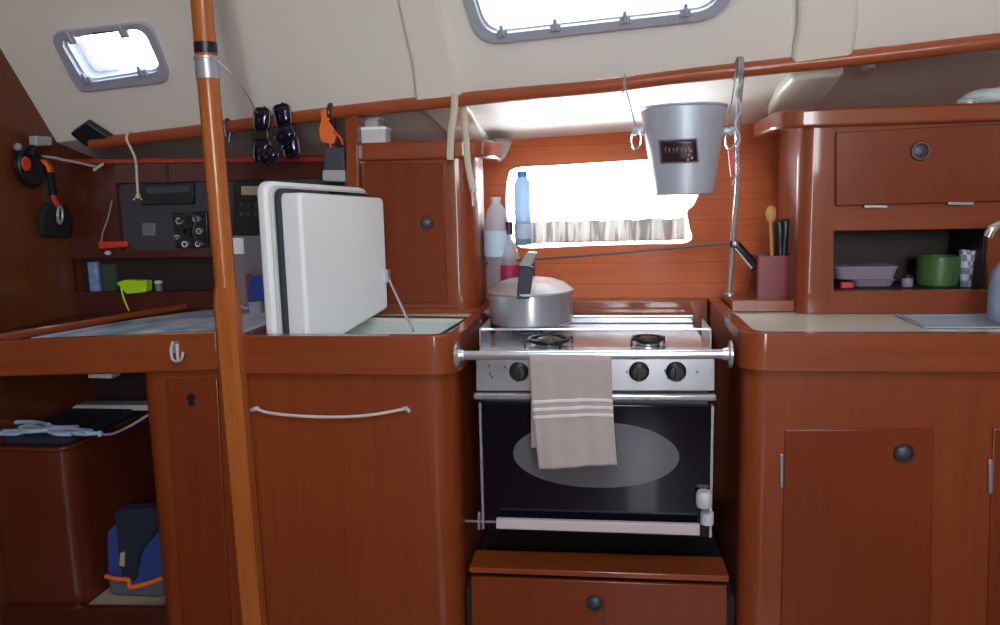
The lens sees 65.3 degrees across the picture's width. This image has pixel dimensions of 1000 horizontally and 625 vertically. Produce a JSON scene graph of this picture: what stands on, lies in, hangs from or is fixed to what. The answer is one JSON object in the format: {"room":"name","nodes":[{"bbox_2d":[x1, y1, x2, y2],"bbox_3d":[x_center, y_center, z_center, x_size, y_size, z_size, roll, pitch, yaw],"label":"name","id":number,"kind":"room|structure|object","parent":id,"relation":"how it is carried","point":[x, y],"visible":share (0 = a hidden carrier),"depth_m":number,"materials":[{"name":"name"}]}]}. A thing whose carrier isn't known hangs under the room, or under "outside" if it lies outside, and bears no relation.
{"room":"ship interior","nodes":[
{"label":"ship interior","id":0,"kind":"room"},
{"bbox_2d":[0,49,95,624],"bbox_3d":[-1.409,0.141,0.503,0.030,1.960,3.962,0,8,8],"label":"wall","id":1,"kind":"structure","parent":0,"point":[37,285],"depth_m":1.97,"materials":[{"name":"brown wood"}]},
{"bbox_2d":[13,136,51,186],"bbox_3d":[-1.170,-0.379,1.954,0.038,0.127,0.105,0,8,8],"label":"headtorch","id":2,"kind":"object","parent":1,"relation":"hanging from","point":[28,167],"visible":1,"depth_m":1.94,"materials":[{"name":"black plastic"}]},
{"bbox_2d":[40,159,63,224],"bbox_3d":[-1.154,-0.309,2.013,0.013,0.166,0.058,1,9,18],"label":"strap","id":3,"kind":"object","parent":1,"relation":"hanging from","point":[49,167],"visible":1,"depth_m":2.01,"materials":[{"name":"red fabric"}]},
{"bbox_2d":[37,165,71,237],"bbox_3d":[-1.168,-0.295,2.037,0.018,0.202,0.118,0,8,8],"label":"pouch","id":4,"kind":"object","parent":1,"relation":"hanging from","point":[47,224],"visible":0.92,"depth_m":2.02,"materials":[{"name":"fabric"}]},
{"bbox_2d":[41,155,103,170],"bbox_3d":[-1.113,-0.390,2.038,0.148,0.044,0.028,-3,9,-14],"label":"rod","id":5,"kind":"object","parent":1,"relation":"attached to","point":[95,167],"visible":0.93,"depth_m":2.04,"materials":[{"name":"silver metal"}]},
{"bbox_2d":[94,123,779,400],"bbox_3d":[0.452,0.130,2.160,3.200,1.420,0.337,0,8,8],"label":"wall","id":6,"kind":"structure","parent":0,"point":[698,271],"depth_m":2.03,"materials":[{"name":"wood"}]},
{"bbox_2d":[60,155,343,314],"bbox_3d":[-0.776,-0.169,2.073,0.857,0.491,0.077,0,8,8],"label":"console","id":7,"kind":"object","parent":6,"relation":"attached to","point":[167,232],"visible":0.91,"depth_m":2.09,"materials":[{"name":"red wood"}]},
{"bbox_2d":[87,261,101,291],"bbox_3d":[-1.119,-0.100,2.161,0.030,0.082,0.030,0,8,8],"label":"carton","id":8,"kind":"object","parent":7,"relation":"on","point":[93,267],"visible":0.86,"depth_m":2.15,"materials":[{"name":"blue cardboard"}]},
{"bbox_2d":[100,200,112,241],"bbox_3d":[-1.050,-0.243,2.083,0.047,0.114,0.006,0,8,8],"label":"thin line","id":9,"kind":"object","parent":7,"relation":"hanging from","point":[111,200],"visible":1,"depth_m":2.08,"materials":[{"name":"grey"}]},
{"bbox_2d":[99,263,119,291],"bbox_3d":[-1.076,-0.097,2.155,0.045,0.076,0.030,0,8,8],"label":"pouch","id":10,"kind":"object","parent":7,"relation":"on","point":[109,273],"visible":0.94,"depth_m":2.14,"materials":[{"name":"green fabric"}]},
{"bbox_2d":[99,241,129,254],"bbox_3d":[-1.036,-0.172,2.092,0.082,0.038,0.019,0,8,8],"label":"bar","id":11,"kind":"object","parent":7,"relation":"attached to","point":[110,244],"visible":1,"depth_m":2.09,"materials":[{"name":"red plastic"}]},
{"bbox_2d":[117,279,151,310],"bbox_3d":[-0.989,-0.047,2.112,0.086,0.084,0.038,0,8,8],"label":"light","id":12,"kind":"object","parent":7,"relation":"on","point":[129,286],"visible":1,"depth_m":2.10,"materials":[{"name":"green plastic"}]},
{"bbox_2d":[142,223,155,235],"bbox_3d":[-0.943,-0.223,2.096,0.040,0.035,0.006,0,8,8],"label":"switch plate","id":13,"kind":"object","parent":7,"relation":"attached to","point":[148,229],"depth_m":2.09,"materials":[{"name":"grey plastic"}]},
{"bbox_2d":[154,280,162,290],"bbox_3d":[-0.934,-0.073,2.134,0.022,0.028,0.022,0,8,8],"label":"canister","id":14,"kind":"object","parent":7,"relation":"on","point":[158,283],"visible":1,"depth_m":2.13,"materials":[{"name":"grey plastic"}]},
{"bbox_2d":[175,217,182,224],"bbox_3d":[-0.850,-0.242,2.067,0.020,0.020,0.008,0,8,8],"label":"socket","id":15,"kind":"object","parent":7,"relation":"attached to","point":[178,221],"depth_m":2.07,"materials":[{"name":"silver metal"}]},
{"bbox_2d":[182,241,188,246],"bbox_3d":[-0.837,-0.182,2.074,0.018,0.018,0.008,0,8,8],"label":"socket","id":16,"kind":"object","parent":7,"relation":"attached to","point":[184,243],"depth_m":2.07,"materials":[{"name":"metal"}]},
{"bbox_2d":[182,227,191,236],"bbox_3d":[-0.829,-0.213,2.068,0.028,0.028,0.008,0,8,8],"label":"socket","id":17,"kind":"object","parent":7,"relation":"attached to","point":[186,231],"depth_m":2.07,"materials":[{"name":"black plastic"}]},
{"bbox_2d":[192,215,199,222],"bbox_3d":[-0.802,-0.247,2.059,0.020,0.020,0.008,0,8,8],"label":"socket","id":18,"kind":"object","parent":7,"relation":"attached to","point":[195,218],"depth_m":2.06,"materials":[{"name":"silver metal"}]},
{"bbox_2d":[196,228,202,233],"bbox_3d":[-0.796,-0.215,2.063,0.018,0.018,0.008,0,8,8],"label":"socket","id":19,"kind":"object","parent":7,"relation":"attached to","point":[198,230],"depth_m":2.06,"materials":[{"name":"silver metal"}]},
{"bbox_2d":[514,171,531,245],"bbox_3d":[0.061,-0.277,2.084,0.046,0.198,0.046,0,8,8],"label":"bottle","id":20,"kind":"object","parent":6,"relation":"on","point":[522,226],"visible":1,"depth_m":2.07,"materials":[{"name":"plastic"}]},
{"bbox_2d":[494,297,707,333],"bbox_3d":[0.255,0.216,1.998,0.529,0.505,0.052,0,8,8],"label":"shelf","id":21,"kind":"object","parent":6,"relation":"attached to","point":[697,307],"visible":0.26,"depth_m":1.93,"materials":[{"name":"brown wood"}]},
{"bbox_2d":[484,197,508,298],"bbox_3d":[-0.007,-0.162,1.975,0.067,0.260,0.067,3,9,27],"label":"bottle","id":22,"kind":"object","parent":21,"relation":"on","point":[495,232],"visible":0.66,"depth_m":1.95,"materials":[{"name":"clear plastic"}]},
{"bbox_2d":[500,222,520,280],"bbox_3d":[0.024,-0.129,1.965,0.055,0.197,0.055,0,8,8],"label":"bottle","id":23,"kind":"object","parent":21,"relation":"on","point":[509,265],"visible":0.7,"depth_m":1.94,"materials":[{"name":"clear plastic"}]},
{"bbox_2d":[531,217,684,243],"bbox_3d":[0.267,-0.217,2.064,0.436,0.064,0.020,0,8,8],"label":"curtain","id":24,"kind":"object","parent":6,"relation":"attached to","point":[648,229],"visible":0.97,"depth_m":2.06,"materials":[{"name":"white fabric"}]},
{"bbox_2d":[0,0,999,141],"bbox_3d":[0.172,-0.503,0.150,3.201,0.656,3.887,0,8,8],"label":"ceiling","id":25,"kind":"structure","parent":0,"point":[300,54],"depth_m":1.74,"materials":[{"name":"beige paint"}]},
{"bbox_2d":[71,120,112,145],"bbox_3d":[-1.050,-0.461,2.003,0.105,0.064,0.051,1,9,18],"label":"speaker","id":26,"kind":"object","parent":25,"relation":"attached to","point":[89,130],"visible":0.88,"depth_m":1.99},
{"bbox_2d":[53,21,168,90],"bbox_3d":[-0.916,-0.617,1.859,0.270,0.156,0.155,0,8,8],"label":"window","id":27,"kind":"structure","parent":25,"relation":"attached to","point":[88,65],"depth_m":1.87,"materials":[{"name":"plastic"}]},
{"bbox_2d":[487,138,511,162],"bbox_3d":[-0.002,-0.438,2.119,0.072,0.062,0.072,0,8,8],"label":"glass lamp","id":28,"kind":"object","parent":25,"relation":"attached to","point":[505,143],"visible":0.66,"depth_m":2.09,"materials":[{"name":"white glass"}]},
{"bbox_2d":[88,0,999,149],"bbox_3d":[0.051,-0.620,1.706,2.290,0.434,0.412,0,8,8],"label":"handrail","id":29,"kind":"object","parent":25,"relation":"attached to","point":[490,30],"depth_m":1.66,"materials":[{"name":"wood"}]},
{"bbox_2d":[125,130,142,200],"bbox_3d":[-0.940,-0.377,1.999,0.027,0.178,0.052,-5,9,-27],"label":"rope","id":30,"kind":"object","parent":29,"relation":"hanging from","point":[137,195],"visible":0.92,"depth_m":1.98,"materials":[{"name":"beige fabric"}]},
{"bbox_2d":[223,118,231,142],"bbox_3d":[-0.668,-0.451,1.935,0.021,0.063,0.046,0,8,8],"label":"hook","id":31,"kind":"object","parent":29,"relation":"hanging from","point":[227,135],"visible":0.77,"depth_m":1.92,"materials":[{"name":"metal"}]},
{"bbox_2d":[272,102,300,159],"bbox_3d":[-0.503,-0.430,1.848,0.064,0.134,0.034,0,8,8],"label":"sunglasses","id":32,"kind":"object","parent":29,"relation":"hanging from","point":[282,114],"visible":0.86,"depth_m":1.83,"materials":[{"name":"plastic"}]},
{"bbox_2d":[258,124,295,166],"bbox_3d":[-0.524,-0.394,1.840,0.097,0.097,0.030,0,8,8],"label":"sunglasses","id":33,"kind":"object","parent":32,"relation":"hanging from","point":[286,133],"visible":1,"depth_m":1.83,"materials":[{"name":"plastic"}]},
{"bbox_2d":[319,102,343,144],"bbox_3d":[-0.407,-0.450,1.864,0.050,0.104,0.062,-5,9,-26],"label":"clip","id":34,"kind":"object","parent":29,"relation":"hanging from","point":[328,132],"visible":0.93,"depth_m":1.85,"materials":[{"name":"plastic"}]},
{"bbox_2d":[322,144,346,181],"bbox_3d":[-0.399,-0.362,1.880,0.058,0.096,0.024,0,8,8],"label":"case","id":35,"kind":"object","parent":34,"relation":"hanging from","point":[334,170],"visible":0.84,"depth_m":1.87,"materials":[{"name":"grey plastic"}]},
{"bbox_2d":[446,94,476,205],"bbox_3d":[-0.087,-0.380,1.811,0.069,0.264,0.049,0,8,8],"label":"strap","id":36,"kind":"object","parent":29,"relation":"hanging from","point":[454,97],"visible":0.86,"depth_m":1.80,"materials":[{"name":"fabric"}]},
{"bbox_2d":[622,74,635,126],"bbox_3d":[0.277,-0.459,1.694,0.020,0.120,0.080,-2,8,-7],"label":"string","id":37,"kind":"object","parent":29,"relation":"hanging from","point":[624,78],"visible":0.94,"depth_m":1.67,"materials":[{"name":"white fabric"}]},
{"bbox_2d":[630,102,735,195],"bbox_3d":[0.390,-0.344,1.665,0.186,0.184,0.186,-8,10,-37],"label":"bucket","id":38,"kind":"object","parent":37,"relation":"hanging from","point":[683,140],"visible":1,"depth_m":1.60,"materials":[{"name":"metal"}]},
{"bbox_2d":[726,61,737,127],"bbox_3d":[0.494,-0.459,1.650,0.020,0.145,0.056,4,10,31],"label":"string","id":39,"kind":"object","parent":29,"relation":"hanging from","point":[735,62],"visible":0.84,"depth_m":1.63,"materials":[{"name":"white fabric"}]},
{"bbox_2d":[57,42,999,158],"bbox_3d":[0.404,-0.524,1.827,3.200,0.273,0.596,0,8,8],"label":"ceiling","id":40,"kind":"structure","parent":0,"point":[939,79],"depth_m":1.92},
{"bbox_2d":[860,63,876,74],"bbox_3d":[0.798,-0.529,1.691,0.032,0.022,0.056,0,8,8],"label":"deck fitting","id":41,"kind":"object","parent":40,"relation":"attached to","point":[867,69],"visible":0.91,"depth_m":1.68,"materials":[{"name":"beige plastic"}]},
{"bbox_3d":[0.202,1.133,0.345,3.200,0.030,3.800,0,8,8],"label":"floor","id":42,"kind":"structure","parent":0,"visible":0},
{"bbox_2d":[0,411,155,604],"bbox_3d":[-1.074,0.590,2.055,0.197,0.608,0.376,0,8,8],"label":"locker","id":43,"kind":"object","parent":42,"relation":"on","point":[59,504],"visible":0.66,"depth_m":1.88,"materials":[{"name":"brown wood"}]},
{"bbox_2d":[3,408,134,444],"bbox_3d":[-1.086,0.283,1.985,0.180,0.018,0.288,0,8,8],"label":"seat cushion","id":44,"kind":"object","parent":43,"relation":"on","point":[96,419],"visible":0.8,"depth_m":1.97,"materials":[{"name":"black fabric"}]},
{"bbox_2d":[0,414,148,436],"bbox_3d":[-1.008,0.260,1.859,0.436,0.070,0.084,0,8,11],"label":"rope coil","id":45,"kind":"object","parent":44,"relation":"on","point":[30,426],"visible":0.99,"depth_m":1.85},
{"bbox_2d":[0,587,166,624],"bbox_3d":[-1.051,0.882,2.063,0.689,0.442,0.360,0,8,8],"label":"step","id":46,"kind":"structure","parent":42,"relation":"on","point":[109,608],"depth_m":1.85,"materials":[{"name":"red wood"}]},
{"bbox_2d":[104,502,164,596],"bbox_3d":[-0.885,0.576,1.950,0.163,0.232,0.136,0,8,8],"label":"rucksack","id":47,"kind":"object","parent":46,"relation":"on","point":[134,549],"visible":0.76,"depth_m":1.90,"materials":[{"name":"blue fabric"}]},
{"bbox_2d":[145,370,240,624],"bbox_3d":[-0.604,0.476,1.891,0.244,0.860,0.457,0,8,8],"label":"panel","id":48,"kind":"object","parent":42,"relation":"on","point":[185,412],"visible":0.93,"depth_m":1.66,"materials":[{"name":"brown wood"}]},
{"bbox_2d":[0,304,265,377],"bbox_3d":[-0.834,0.056,1.928,0.708,0.122,0.604,0,8,8],"label":"table","id":49,"kind":"object","parent":48,"relation":"on","point":[21,354],"depth_m":1.63,"materials":[{"name":"brown wood"}]},
{"bbox_2d":[31,309,265,337],"bbox_3d":[-0.755,0.014,1.915,0.528,0.026,0.559,0,8,8],"label":"chart","id":50,"kind":"object","parent":49,"relation":"on","point":[198,320],"visible":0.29,"depth_m":1.80,"materials":[{"name":"white paper"}]},
{"bbox_2d":[170,341,183,362],"bbox_3d":[-0.655,0.081,1.588,0.045,0.043,0.016,4,10,33],"label":"metal hook","id":51,"kind":"object","parent":49,"relation":"attached to","point":[174,347],"visible":1,"depth_m":1.59,"materials":[{"name":"silver metal"}]},
{"bbox_2d":[232,236,264,313],"bbox_3d":[-0.609,-0.059,1.911,0.101,0.257,0.022,0,8,8],"label":"pouch","id":52,"kind":"object","parent":49,"relation":"attached to","point":[247,249],"visible":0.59,"depth_m":1.90,"materials":[{"name":"grey plastic"}]},
{"bbox_2d":[245,273,250,301],"bbox_3d":[-0.612,-0.061,1.905,0.014,0.070,0.008,0,8,8],"label":"card","id":53,"kind":"object","parent":52,"relation":"in","point":[249,274],"visible":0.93,"depth_m":1.90,"materials":[{"name":"red paper"}]},
{"bbox_2d":[248,300,262,313],"bbox_3d":[-0.597,0.015,1.912,0.032,0.094,0.012,0,8,8],"label":"leaflet","id":54,"kind":"object","parent":52,"relation":"in","point":[255,307],"visible":0.41,"depth_m":1.90,"materials":[{"name":"white paper"}]},
{"bbox_2d":[248,274,263,301],"bbox_3d":[-0.589,-0.060,1.895,0.037,0.067,0.020,0,8,8],"label":"packet","id":55,"kind":"object","parent":52,"relation":"in","point":[256,289],"visible":0.72,"depth_m":1.89,"materials":[{"name":"blue cardboard"}]},
{"bbox_2d":[190,0,266,624],"bbox_3d":[-0.542,0.007,1.558,0.064,1.880,0.047,0,8,8],"label":"support post","id":56,"kind":"object","parent":42,"relation":"on","point":[226,297],"visible":0.96,"depth_m":1.55,"materials":[{"name":"brown wood"}]},
{"bbox_2d":[214,58,257,113],"bbox_3d":[-0.548,-0.479,1.687,0.032,0.066,0.421,-2,8,-6],"label":"line","id":57,"kind":"object","parent":56,"relation":"attached to","point":[219,62],"visible":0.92,"depth_m":1.54,"materials":[{"name":"beige fabric"}]},
{"bbox_2d":[253,106,270,162],"bbox_3d":[-0.570,-0.426,1.878,0.052,0.136,0.034,0,8,8],"label":"sunglasses","id":58,"kind":"object","parent":57,"relation":"hanging from","point":[261,121],"visible":0.68,"depth_m":1.86,"materials":[{"name":"plastic"}]},
{"bbox_2d":[242,181,493,624],"bbox_3d":[-0.261,0.301,1.838,0.445,1.206,0.527,0,8,8],"label":"cabinet","id":59,"kind":"object","parent":42,"relation":"on","point":[365,424],"depth_m":1.61,"materials":[{"name":"brown wood"}]},
{"bbox_2d":[366,314,470,332],"bbox_3d":[-0.280,0.042,1.740,0.410,0.024,0.357,0,8,8],"label":"countertop","id":60,"kind":"structure","parent":59,"relation":"on","point":[450,315],"depth_m":1.86,"materials":[{"name":"beige laminate"}]},
{"bbox_2d":[344,115,500,307],"bbox_3d":[-0.186,-0.223,1.949,0.362,0.516,0.205,0,8,8],"label":"locker","id":61,"kind":"object","parent":59,"relation":"on","point":[434,233],"visible":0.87,"depth_m":1.87,"materials":[{"name":"brown wood"}]},
{"bbox_2d":[363,117,383,126],"bbox_3d":[-0.317,-0.451,1.946,0.047,0.066,0.054,0,8,8],"label":"storage box","id":62,"kind":"object","parent":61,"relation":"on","point":[369,121],"visible":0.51,"depth_m":1.92,"materials":[{"name":"white plastic"}]},
{"bbox_2d":[361,126,390,142],"bbox_3d":[-0.300,-0.428,1.886,0.066,0.037,0.054,0,8,8],"label":"storage box","id":63,"kind":"object","parent":61,"relation":"on","point":[369,134],"visible":0.91,"depth_m":1.86,"materials":[{"name":"white plastic"}]},
{"bbox_2d":[482,242,727,263],"bbox_3d":[0.245,-0.144,1.904,0.600,0.048,0.006,0,8,12],"label":"rail","id":64,"kind":"object","parent":61,"relation":"attached to","point":[726,243],"visible":0.92,"depth_m":1.89,"materials":[{"name":"metal"}]},
{"bbox_2d":[465,251,716,536],"bbox_3d":[0.195,0.153,1.734,0.511,0.575,0.404,0,8,8],"label":"stove","id":65,"kind":"object","parent":59,"relation":"attached to","point":[661,481],"depth_m":1.59,"materials":[{"name":"grey metal"}]},
{"bbox_2d":[453,340,733,368],"bbox_3d":[0.174,0.082,1.506,0.528,0.058,0.052,0,8,8],"label":"bar","id":66,"kind":"object","parent":59,"relation":"attached to","point":[726,353],"visible":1,"depth_m":1.49,"materials":[{"name":"metal"}]},
{"bbox_2d":[529,350,616,468],"bbox_3d":[0.143,0.190,1.523,0.170,0.237,0.034,0,8,8],"label":"tea towel","id":67,"kind":"object","parent":66,"relation":"hanging from","point":[572,415],"visible":0.99,"depth_m":1.51,"materials":[{"name":"beige fabric"}]},
{"bbox_2d":[466,528,734,624],"bbox_3d":[0.230,0.709,1.818,0.544,0.446,0.441,0,8,8],"label":"drawer unit","id":68,"kind":"object","parent":42,"relation":"on","point":[517,577],"visible":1,"depth_m":1.60,"materials":[{"name":"brown wood"}]},
{"bbox_2d":[707,291,999,624],"bbox_3d":[1.237,0.438,1.651,1.507,0.922,0.525,0,8,8],"label":"cabinet","id":69,"kind":"object","parent":42,"relation":"on","point":[856,457],"depth_m":1.46,"materials":[{"name":"brown wood"}]},
{"bbox_2d":[723,56,744,294],"bbox_3d":[0.526,-0.287,1.736,0.029,0.521,0.199,0,8,10],"label":"upright","id":70,"kind":"object","parent":69,"relation":"on","point":[740,59],"visible":0.91,"depth_m":1.75,"materials":[{"name":"silver metal"}]},
{"bbox_2d":[728,79,742,184],"bbox_3d":[0.504,-0.384,1.672,0.028,0.219,0.052,0,8,8],"label":"cord","id":71,"kind":"object","parent":70,"relation":"attached to","point":[731,153],"visible":0.94,"depth_m":1.68,"materials":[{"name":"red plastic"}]},
{"bbox_2d":[732,241,755,269],"bbox_3d":[0.567,-0.132,1.808,0.068,0.068,0.026,-3,8,-10],"label":"gas lighter","id":72,"kind":"object","parent":70,"relation":"attached to","point":[738,247],"visible":1,"depth_m":1.80,"materials":[{"name":"black plastic"}]},
{"bbox_2d":[751,253,788,295],"bbox_3d":[0.635,-0.089,1.835,0.076,0.094,0.075,0,8,8],"label":"utensil holder","id":73,"kind":"object","parent":69,"relation":"on","point":[770,275],"visible":0.87,"depth_m":1.80,"materials":[{"name":"red plastic"}]},
{"bbox_2d":[766,205,775,255],"bbox_3d":[0.636,-0.173,1.829,0.018,0.155,0.024,-9,11,-43],"label":"wooden spoon","id":74,"kind":"object","parent":73,"relation":"in","point":[770,211],"visible":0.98,"depth_m":1.82,"materials":[{"name":"brown wood"}]},
{"bbox_2d":[766,205,775,221],"bbox_3d":[0.633,-0.230,1.822,0.024,0.040,0.011,0,8,8],"label":"bowl","id":75,"kind":"object","parent":74,"relation":"on","point":[770,211],"depth_m":1.82,"materials":[{"name":"brown wood"}]},
{"bbox_2d":[773,220,782,255],"bbox_3d":[0.647,-0.150,1.809,0.031,0.130,0.025,-7,10,-36],"label":"kitchen knife","id":76,"kind":"object","parent":73,"relation":"in","point":[778,224],"visible":0.86,"depth_m":1.80,"materials":[{"name":"black plastic"}]},
{"bbox_2d":[782,219,788,255],"bbox_3d":[0.659,-0.151,1.807,0.026,0.131,0.029,-2,8,-7],"label":"kitchen knife","id":77,"kind":"object","parent":73,"relation":"in","point":[785,221],"visible":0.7,"depth_m":1.79,"materials":[{"name":"black plastic"}]},
{"bbox_2d":[734,312,999,331],"bbox_3d":[1.231,0.020,1.594,1.456,0.021,0.484,0,8,8],"label":"countertop","id":78,"kind":"structure","parent":69,"relation":"on","point":[760,321],"depth_m":1.59,"materials":[{"name":"beige laminate"}]},
{"bbox_2d":[754,102,999,313],"bbox_3d":[0.930,-0.232,1.769,0.648,0.438,0.273,0,8,8],"label":"locker","id":79,"kind":"object","parent":69,"relation":"on","point":[894,185],"visible":0.98,"depth_m":1.66,"materials":[{"name":"brown wood"}]},
{"bbox_2d":[839,282,853,287],"bbox_3d":[0.777,-0.062,1.750,0.029,0.013,0.020,0,8,8],"label":"packet","id":80,"kind":"object","parent":79,"relation":"on","point":[842,284],"visible":1,"depth_m":1.74,"materials":[{"name":"plastic"}]},
{"bbox_2d":[846,279,894,285],"bbox_3d":[0.853,-0.072,1.802,0.094,0.016,0.090,0,8,8],"label":"lunch box","id":81,"kind":"object","parent":79,"relation":"on","point":[857,282],"visible":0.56,"depth_m":1.76,"materials":[{"name":"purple plastic"}]},
{"bbox_2d":[834,263,897,278],"bbox_3d":[0.833,-0.095,1.796,0.137,0.029,0.089,0,8,8],"label":"lunch box","id":82,"kind":"object","parent":81,"relation":"on","point":[841,270],"visible":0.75,"depth_m":1.76,"materials":[{"name":"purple plastic"}]},
{"bbox_2d":[901,274,912,286],"bbox_3d":[0.914,-0.071,1.750,0.024,0.026,0.024,0,8,8],"label":"glass jar","id":83,"kind":"object","parent":79,"relation":"on","point":[907,279],"visible":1,"depth_m":1.74,"materials":[{"name":"white glass"}]},
{"bbox_2d":[834,229,983,290],"bbox_3d":[0.992,-0.238,1.752,0.522,0.373,0.187,0,8,8],"label":"shelf","id":84,"kind":"object","parent":79,"relation":"attached to","point":[900,248],"depth_m":1.85,"materials":[{"name":"brown wood"}]},
{"bbox_2d":[916,254,960,287],"bbox_3d":[0.981,-0.094,1.748,0.089,0.068,0.089,0,8,8],"label":"pot","id":85,"kind":"object","parent":79,"relation":"on","point":[932,270],"visible":1,"depth_m":1.72,"materials":[{"name":"ceramic"}]},
{"bbox_2d":[958,250,974,286],"bbox_3d":[1.030,-0.097,1.720,0.037,0.080,0.037,0,8,8],"label":"tumbler","id":86,"kind":"object","parent":79,"relation":"on","point":[967,256],"visible":1,"depth_m":1.71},
{"bbox_2d":[955,87,999,103],"bbox_3d":[1.027,-0.456,1.642,0.126,0.034,0.072,0,8,8],"label":"plastic bag","id":87,"kind":"object","parent":79,"relation":"on","point":[983,95],"visible":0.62,"depth_m":1.62,"materials":[{"name":"white plastic"}]},
{"bbox_2d":[895,314,999,327],"bbox_3d":[1.033,0.040,1.561,0.414,0.052,0.173,0,8,8],"label":"sink","id":88,"kind":"object","parent":69,"relation":"in","point":[922,320],"visible":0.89,"depth_m":1.64,"materials":[{"name":"metal"}]},
{"bbox_2d":[986,262,999,322],"bbox_3d":[1.000,-0.051,1.540,0.062,0.138,0.062,0,8,8],"label":"soap bottle","id":89,"kind":"object","parent":88,"relation":"on","point":[993,296],"visible":1,"depth_m":1.53,"materials":[{"name":"plastic"}]},
{"bbox_2d":[984,220,999,237],"bbox_3d":[1.075,-0.091,1.602,0.224,0.203,0.054,-6,10,-30],"label":"tap","id":90,"kind":"object","parent":69,"relation":"on","point":[993,227],"visible":1,"depth_m":1.55,"materials":[{"name":"metal"}]},
{"bbox_3d":[-0.937,0.256,2.112,0.440,0.011,0.050,0,8,8],"label":"cushion","id":91,"kind":"object","parent":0,"visible":0},
{"bbox_2d":[73,401,147,409],"bbox_3d":[-1.045,0.252,2.114,0.238,0.017,0.045,0,8,8],"label":"batten","id":92,"kind":"object","parent":91,"relation":"on","point":[134,405],"visible":0.64,"depth_m":2.10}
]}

